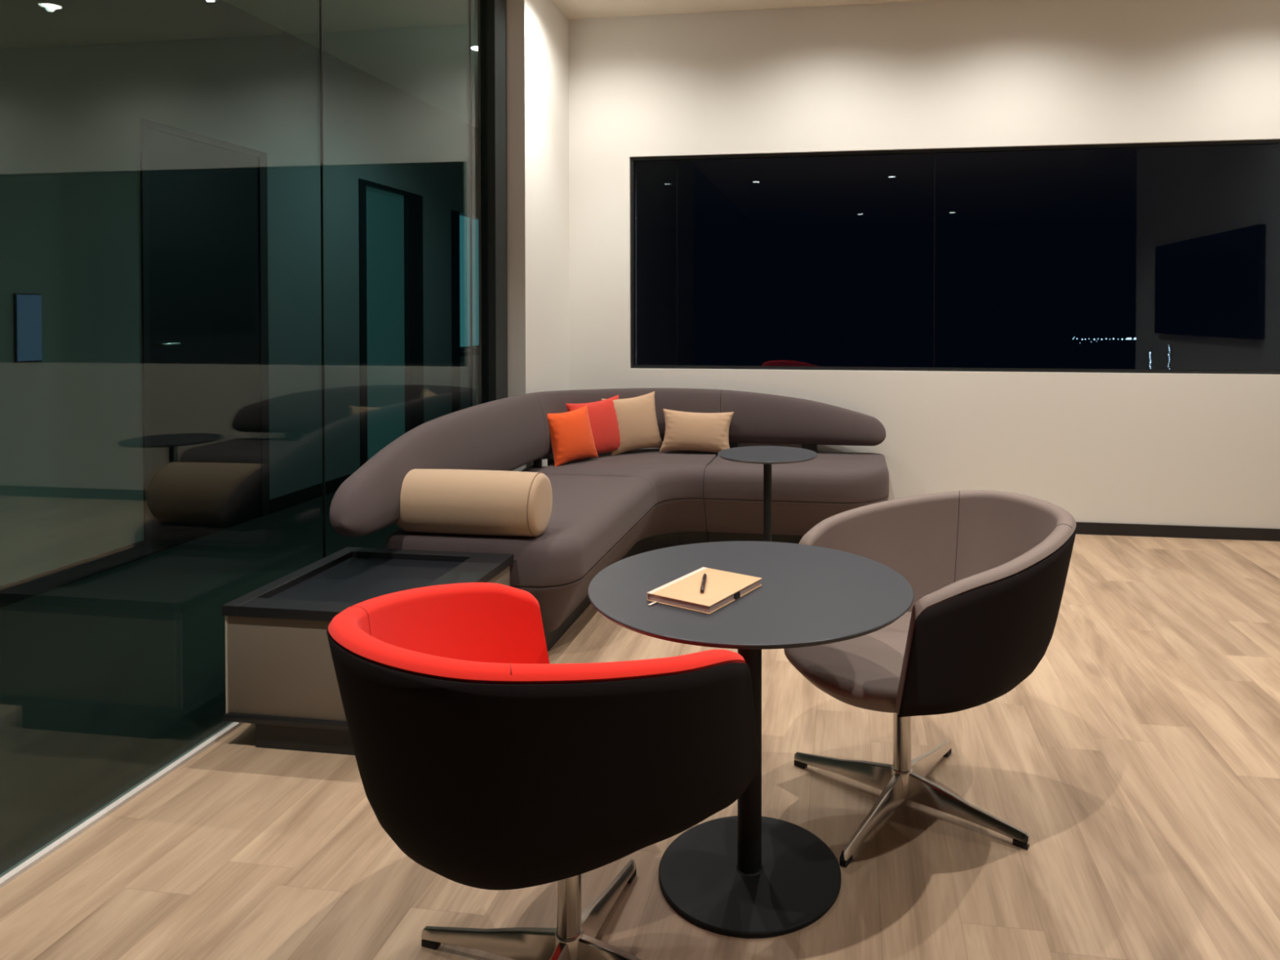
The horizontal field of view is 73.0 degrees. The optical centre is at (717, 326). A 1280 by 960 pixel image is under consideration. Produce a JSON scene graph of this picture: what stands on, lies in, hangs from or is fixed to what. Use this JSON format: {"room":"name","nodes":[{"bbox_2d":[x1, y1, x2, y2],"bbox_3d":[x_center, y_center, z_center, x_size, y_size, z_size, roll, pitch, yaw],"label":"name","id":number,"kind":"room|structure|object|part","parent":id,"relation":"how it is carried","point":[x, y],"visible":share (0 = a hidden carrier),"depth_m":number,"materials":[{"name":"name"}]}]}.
{"room":"office lounge","nodes":[
{"label":"office lounge","id":0,"kind":"room"},
{"bbox_2d":[0,0,479,586],"bbox_3d":[-3.890,-0.348,1.924,0.150,3.482,19.000,0,1,9],"label":"wall","id":1,"kind":"structure","parent":0,"point":[78,78],"depth_m":4.98,"materials":[{"name":"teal paint"}]},
{"bbox_2d":[13,293,42,362],"bbox_3d":[-3.449,0.008,4.306,0.020,0.342,0.136,0,1,9],"label":"wall display","id":2,"kind":"object","parent":1,"relation":"attached to","point":[27,307],"visible":1,"depth_m":4.29,"materials":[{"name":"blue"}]},
{"bbox_2d":[0,472,353,608],"bbox_3d":[-3.809,1.343,1.935,0.014,0.100,19.000,0,1,9],"label":"baseboard","id":3,"kind":"structure","parent":1,"relation":"attached to","point":[28,587],"depth_m":4.69,"materials":[{"name":"black"}]},
{"bbox_2d":[140,118,269,556],"bbox_3d":[-3.291,0.064,5.555,0.164,2.557,1.092,0,1,9],"label":"door","id":4,"kind":"structure","parent":1,"relation":"in","point":[204,199],"depth_m":5.48,"materials":[{"name":"black wood"}]},
{"bbox_3d":[-3.294,0.108,5.143,0.074,0.018,0.158,1,1,41],"label":"handle","id":5,"kind":"part","parent":4,"relation":"part of","materials":[{"name":"silver metal"}]},
{"bbox_2d":[358,178,423,466],"bbox_3d":[-2.973,0.032,7.790,0.092,2.560,1.087,0,1,9],"label":"door","id":6,"kind":"structure","parent":1,"relation":"in","point":[390,220],"depth_m":7.81,"materials":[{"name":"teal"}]},
{"bbox_3d":[-2.994,-0.009,7.703,0.015,2.403,0.715,0,1,9],"label":"glass","id":7,"kind":"part","parent":6,"relation":"part of","materials":[{"name":"teal"}]},
{"bbox_2d":[451,209,479,412],"bbox_3d":[-2.714,-0.012,9.514,0.094,2.400,1.150,0,1,9],"label":"window","id":8,"kind":"structure","parent":1,"relation":"in","point":[460,224],"depth_m":9.26,"materials":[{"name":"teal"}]},
{"bbox_3d":[-2.718,-0.488,9.594,0.020,1.410,0.980,0,1,9],"label":"lit pane","id":9,"kind":"part","parent":8,"relation":"part of","materials":[{"name":"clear glass"}]},
{"bbox_2d":[222,0,933,128],"bbox_3d":[1.460,-2.127,1.099,11.270,0.100,19.000,0,1,9],"label":"ceiling","id":10,"kind":"structure","parent":0,"point":[420,48],"depth_m":6.13,"materials":[{"name":"beige paint"}]},
{"bbox_2d":[468,44,477,51],"bbox_3d":[-1.851,-2.146,6.650,0.152,0.016,0.152,0,1,9],"label":"recessed light","id":11,"kind":"object","parent":10,"relation":"in","point":[474,46],"visible":0.41,"depth_m":6.61,"materials":[{"name":"white"}]},
{"bbox_2d":[506,0,693,471],"bbox_3d":[-0.846,-0.434,8.124,0.219,3.482,5.835,0,1,9],"label":"wall","id":12,"kind":"structure","parent":0,"point":[538,33],"depth_m":5.71,"materials":[{"name":"white paint"}]},
{"bbox_2d":[477,0,507,404],"bbox_3d":[-1.347,-0.393,5.158,0.105,3.482,0.173,0,1,9],"label":"trim","id":13,"kind":"structure","parent":12,"relation":"attached to","point":[491,14],"depth_m":5.08,"materials":[{"name":"black metal"}]},
{"bbox_2d":[506,23,507,339],"bbox_3d":[-1.304,-0.394,5.241,0.045,3.482,0.004,0,1,9],"label":"trim","id":14,"kind":"structure","parent":12,"relation":"attached to","point":[506,24],"depth_m":5.22,"materials":[{"name":"black metal"}]},
{"bbox_2d":[0,491,1279,959],"bbox_3d":[1.460,1.454,1.149,11.270,0.100,19.000,0,1,9],"label":"floor","id":15,"kind":"structure","parent":0,"point":[1138,760],"depth_m":2.52,"materials":[{"name":"brown wood"}]},
{"bbox_2d":[0,721,244,888],"bbox_3d":[-2.078,1.411,0.211,0.034,0.012,9.900,0,1,9],"label":"trim","id":16,"kind":"structure","parent":15,"relation":"on","point":[42,853],"depth_m":2.45,"materials":[{"name":"grey metal"}]},
{"bbox_2d":[319,0,472,558],"bbox_3d":[-2.088,-0.329,0.189,0.012,3.468,9.896,0,1,9],"label":"window","id":17,"kind":"structure","parent":16,"relation":"on","point":[320,1],"depth_m":3.48,"materials":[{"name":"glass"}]},
{"bbox_2d":[222,546,513,755],"bbox_3d":[-1.214,1.142,3.112,0.714,0.470,0.714,0,1,9],"label":"side table","id":18,"kind":"object","parent":15,"relation":"on","point":[281,678],"visible":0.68,"depth_m":2.81,"materials":[{"name":"brown wood"}]},
{"bbox_3d":[-1.258,0.936,3.131,0.505,0.010,0.570,0,1,9],"label":"tray panel","id":19,"kind":"part","parent":18,"relation":"part of","materials":[{"name":"black glass"}]},
{"bbox_3d":[-1.214,0.924,3.109,0.714,0.034,0.714,0,1,9],"label":"frame","id":20,"kind":"part","parent":18,"relation":"part of","materials":[{"name":"black wood"}]},
{"bbox_2d":[326,582,759,959],"bbox_3d":[-0.357,0.965,1.781,0.767,0.862,0.830,1,1,37],"label":"tub chair","id":21,"kind":"object","parent":15,"relation":"on","point":[490,763],"visible":1,"depth_m":1.49,"materials":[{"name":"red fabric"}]},
{"bbox_3d":[-0.500,1.337,1.892,0.344,0.087,0.042,0,1,17],"label":"leg","id":22,"kind":"part","parent":21,"relation":"part of","materials":[{"name":"silver metal"}]},
{"bbox_3d":[-0.371,1.341,1.656,0.042,0.087,0.344,0,1,17],"label":"leg","id":23,"kind":"part","parent":21,"relation":"part of","materials":[{"name":"silver metal"}]},
{"bbox_3d":[-0.264,1.335,2.020,0.042,0.087,0.344,0,1,17],"label":"leg","id":24,"kind":"part","parent":21,"relation":"part of","materials":[{"name":"silver metal"}]},
{"bbox_3d":[-0.135,1.339,1.784,0.344,0.087,0.042,0,1,17],"label":"leg","id":25,"kind":"part","parent":21,"relation":"part of","materials":[{"name":"silver metal"}]},
{"bbox_2d":[329,387,888,652],"bbox_3d":[-0.186,0.881,4.444,2.205,0.955,2.893,0,1,9],"label":"sofa","id":26,"kind":"object","parent":15,"relation":"on","point":[607,509],"visible":0.65,"depth_m":4.95,"materials":[{"name":"fabric"}]},
{"bbox_3d":[-1.253,0.604,4.156,0.157,0.394,1.968,0,1,9],"label":"backrest","id":27,"kind":"part","parent":26,"relation":"part of","materials":[{"name":"fabric"}]},
{"bbox_2d":[396,468,552,537],"bbox_3d":[-1.010,0.730,3.571,0.610,0.264,0.264,0,1,9],"label":"bolster cushion","id":28,"kind":"object","parent":26,"relation":"on","point":[442,501],"visible":0.96,"depth_m":3.47,"materials":[{"name":"fabric"}]},
{"bbox_2d":[385,474,653,586],"bbox_3d":[-0.872,0.940,4.160,0.815,0.175,1.440,0,1,9],"label":"seat cushion","id":29,"kind":"object","parent":26,"relation":"on","point":[591,514],"depth_m":3.64,"materials":[{"name":"fabric"}]},
{"bbox_2d":[546,404,598,466],"bbox_3d":[-0.899,0.673,5.288,0.146,0.347,0.361,1,1,38],"label":"cushion","id":30,"kind":"object","parent":26,"relation":"on","point":[571,437],"visible":0.99,"depth_m":5.23,"materials":[{"name":"orange fabric"}]},
{"bbox_2d":[565,395,620,460],"bbox_3d":[-0.769,0.650,5.520,0.442,0.391,0.160,-1,1,-39],"label":"cushion","id":31,"kind":"object","parent":26,"relation":"on","point":[602,416],"visible":0.62,"depth_m":5.49,"materials":[{"name":"red fabric"}]},
{"bbox_2d":[520,448,718,506],"bbox_3d":[-0.572,0.923,5.364,1.053,0.175,1.027,0,1,9],"label":"seat cushion","id":32,"kind":"object","parent":26,"relation":"on","point":[673,477],"depth_m":5.07,"materials":[{"name":"fabric"}]},
{"bbox_3d":[-0.625,0.587,5.596,1.399,0.387,0.451,0,1,-29],"label":"backrest","id":33,"kind":"part","parent":26,"relation":"part of","materials":[{"name":"fabric"}]},
{"bbox_2d":[600,391,662,455],"bbox_3d":[-0.559,0.642,5.667,0.405,0.408,0.168,-1,1,-34],"label":"cushion","id":34,"kind":"object","parent":26,"relation":"on","point":[637,420],"visible":0.81,"depth_m":5.62,"materials":[{"name":"beige fabric"}]},
{"bbox_2d":[659,408,733,453],"bbox_3d":[-0.138,0.693,5.649,0.486,0.290,0.152,0,1,3],"label":"cushion","id":35,"kind":"object","parent":26,"relation":"on","point":[684,431],"visible":0.95,"depth_m":5.60,"materials":[{"name":"beige fabric"}]},
{"bbox_2d":[703,451,888,502],"bbox_3d":[0.510,0.923,5.349,1.083,0.175,0.760,0,1,9],"label":"seat cushion","id":36,"kind":"object","parent":26,"relation":"on","point":[829,477],"depth_m":5.02,"materials":[{"name":"fabric"}]},
{"bbox_3d":[0.561,0.604,5.691,1.082,0.350,0.157,0,1,9],"label":"backrest","id":37,"kind":"part","parent":26,"relation":"part of","materials":[{"name":"fabric"}]},
{"bbox_2d":[587,541,914,937],"bbox_3d":[0.081,1.020,2.182,0.810,0.740,0.810,0,1,9],"label":"pedestal table","id":38,"kind":"object","parent":15,"relation":"on","point":[747,874],"visible":0.95,"depth_m":2.12,"materials":[{"name":"black metal"}]},
{"bbox_2d":[646,567,762,613],"bbox_3d":[-0.036,0.641,2.087,0.178,0.019,0.273,0,1,32],"label":"notebook","id":39,"kind":"object","parent":38,"relation":"on","point":[722,588],"visible":0.98,"depth_m":2.06,"materials":[{"name":"brown paper"}]},
{"bbox_2d":[700,573,706,592],"bbox_3d":[-0.035,0.625,2.096,0.011,0.012,0.124,0,1,3],"label":"pen","id":40,"kind":"object","parent":39,"relation":"on","point":[704,575],"visible":1,"depth_m":2.08,"materials":[{"name":"black"}]},
{"bbox_3d":[0.081,1.024,2.182,0.061,0.704,0.061,0,1,9],"label":"post","id":41,"kind":"part","parent":38,"relation":"part of","materials":[{"name":"black metal"}]},
{"bbox_3d":[0.081,1.381,2.187,0.461,0.017,0.461,0,1,9],"label":"plate","id":42,"kind":"part","parent":38,"relation":"part of","materials":[{"name":"black metal"}]},
{"bbox_2d":[717,445,817,542],"bbox_3d":[0.254,1.004,4.391,0.508,0.710,0.508,0,1,9],"label":"side table","id":43,"kind":"object","parent":15,"relation":"on","point":[766,455],"visible":0.51,"depth_m":4.37,"materials":[{"name":"black metal"}]},
{"bbox_3d":[0.254,1.008,4.391,0.042,0.678,0.042,0,1,9],"label":"post","id":44,"kind":"part","parent":43,"relation":"part of","materials":[{"name":"black metal"}]},
{"bbox_2d":[783,489,1076,867],"bbox_3d":[0.603,0.955,2.483,0.830,0.862,0.767,0,1,-20],"label":"tub chair","id":45,"kind":"object","parent":15,"relation":"on","point":[986,571],"visible":0.89,"depth_m":2.35,"materials":[{"name":"black fabric"}]},
{"bbox_3d":[0.382,1.327,2.613,0.344,0.087,0.042,1,1,36],"label":"leg","id":46,"kind":"part","parent":45,"relation":"part of","materials":[{"name":"silver metal"}]},
{"bbox_3d":[0.528,0.965,2.454,0.660,0.124,0.570,0,1,-20],"label":"seat","id":47,"kind":"part","parent":45,"relation":"part of","materials":[{"name":"grey fabric"}]},
{"bbox_3d":[0.422,1.331,2.347,0.042,0.087,0.344,1,1,36],"label":"leg","id":48,"kind":"part","parent":45,"relation":"part of","materials":[{"name":"silver metal"}]},
{"bbox_3d":[0.648,1.327,2.653,0.042,0.087,0.344,1,1,36],"label":"leg","id":49,"kind":"part","parent":45,"relation":"part of","materials":[{"name":"silver metal"}]},
{"bbox_3d":[0.688,1.330,2.387,0.344,0.087,0.042,1,1,36],"label":"leg","id":50,"kind":"part","parent":45,"relation":"part of","materials":[{"name":"silver metal"}]},
{"bbox_2d":[568,0,1279,528],"bbox_3d":[3.341,-0.397,5.494,8.841,3.482,0.200,0,1,9],"label":"wall","id":51,"kind":"structure","parent":0,"point":[1202,450],"depth_m":5.64,"materials":[{"name":"white paint"}]},
{"bbox_2d":[630,139,1279,374],"bbox_3d":[1.745,-0.436,5.680,4.753,1.471,0.053,0,1,9],"label":"window","id":52,"kind":"structure","parent":51,"relation":"in","point":[1255,142],"depth_m":5.72,"materials":[{"name":"black"}]},
{"bbox_3d":[0.580,-0.439,5.855,1.735,1.427,0.010,0,1,9],"label":"pane","id":53,"kind":"part","parent":52,"relation":"part of","materials":[{"name":"black glass"}]},
{"bbox_3d":[2.757,-0.434,5.530,2.657,1.427,0.010,0,1,9],"label":"pane","id":54,"kind":"part","parent":52,"relation":"part of","materials":[{"name":"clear glass"}]},
{"bbox_2d":[1075,521,1279,541],"bbox_3d":[3.326,1.307,5.411,8.841,0.076,0.014,0,1,9],"label":"baseboard","id":55,"kind":"structure","parent":51,"relation":"attached to","point":[1082,528],"depth_m":5.46,"materials":[{"name":"black"}]}
]}

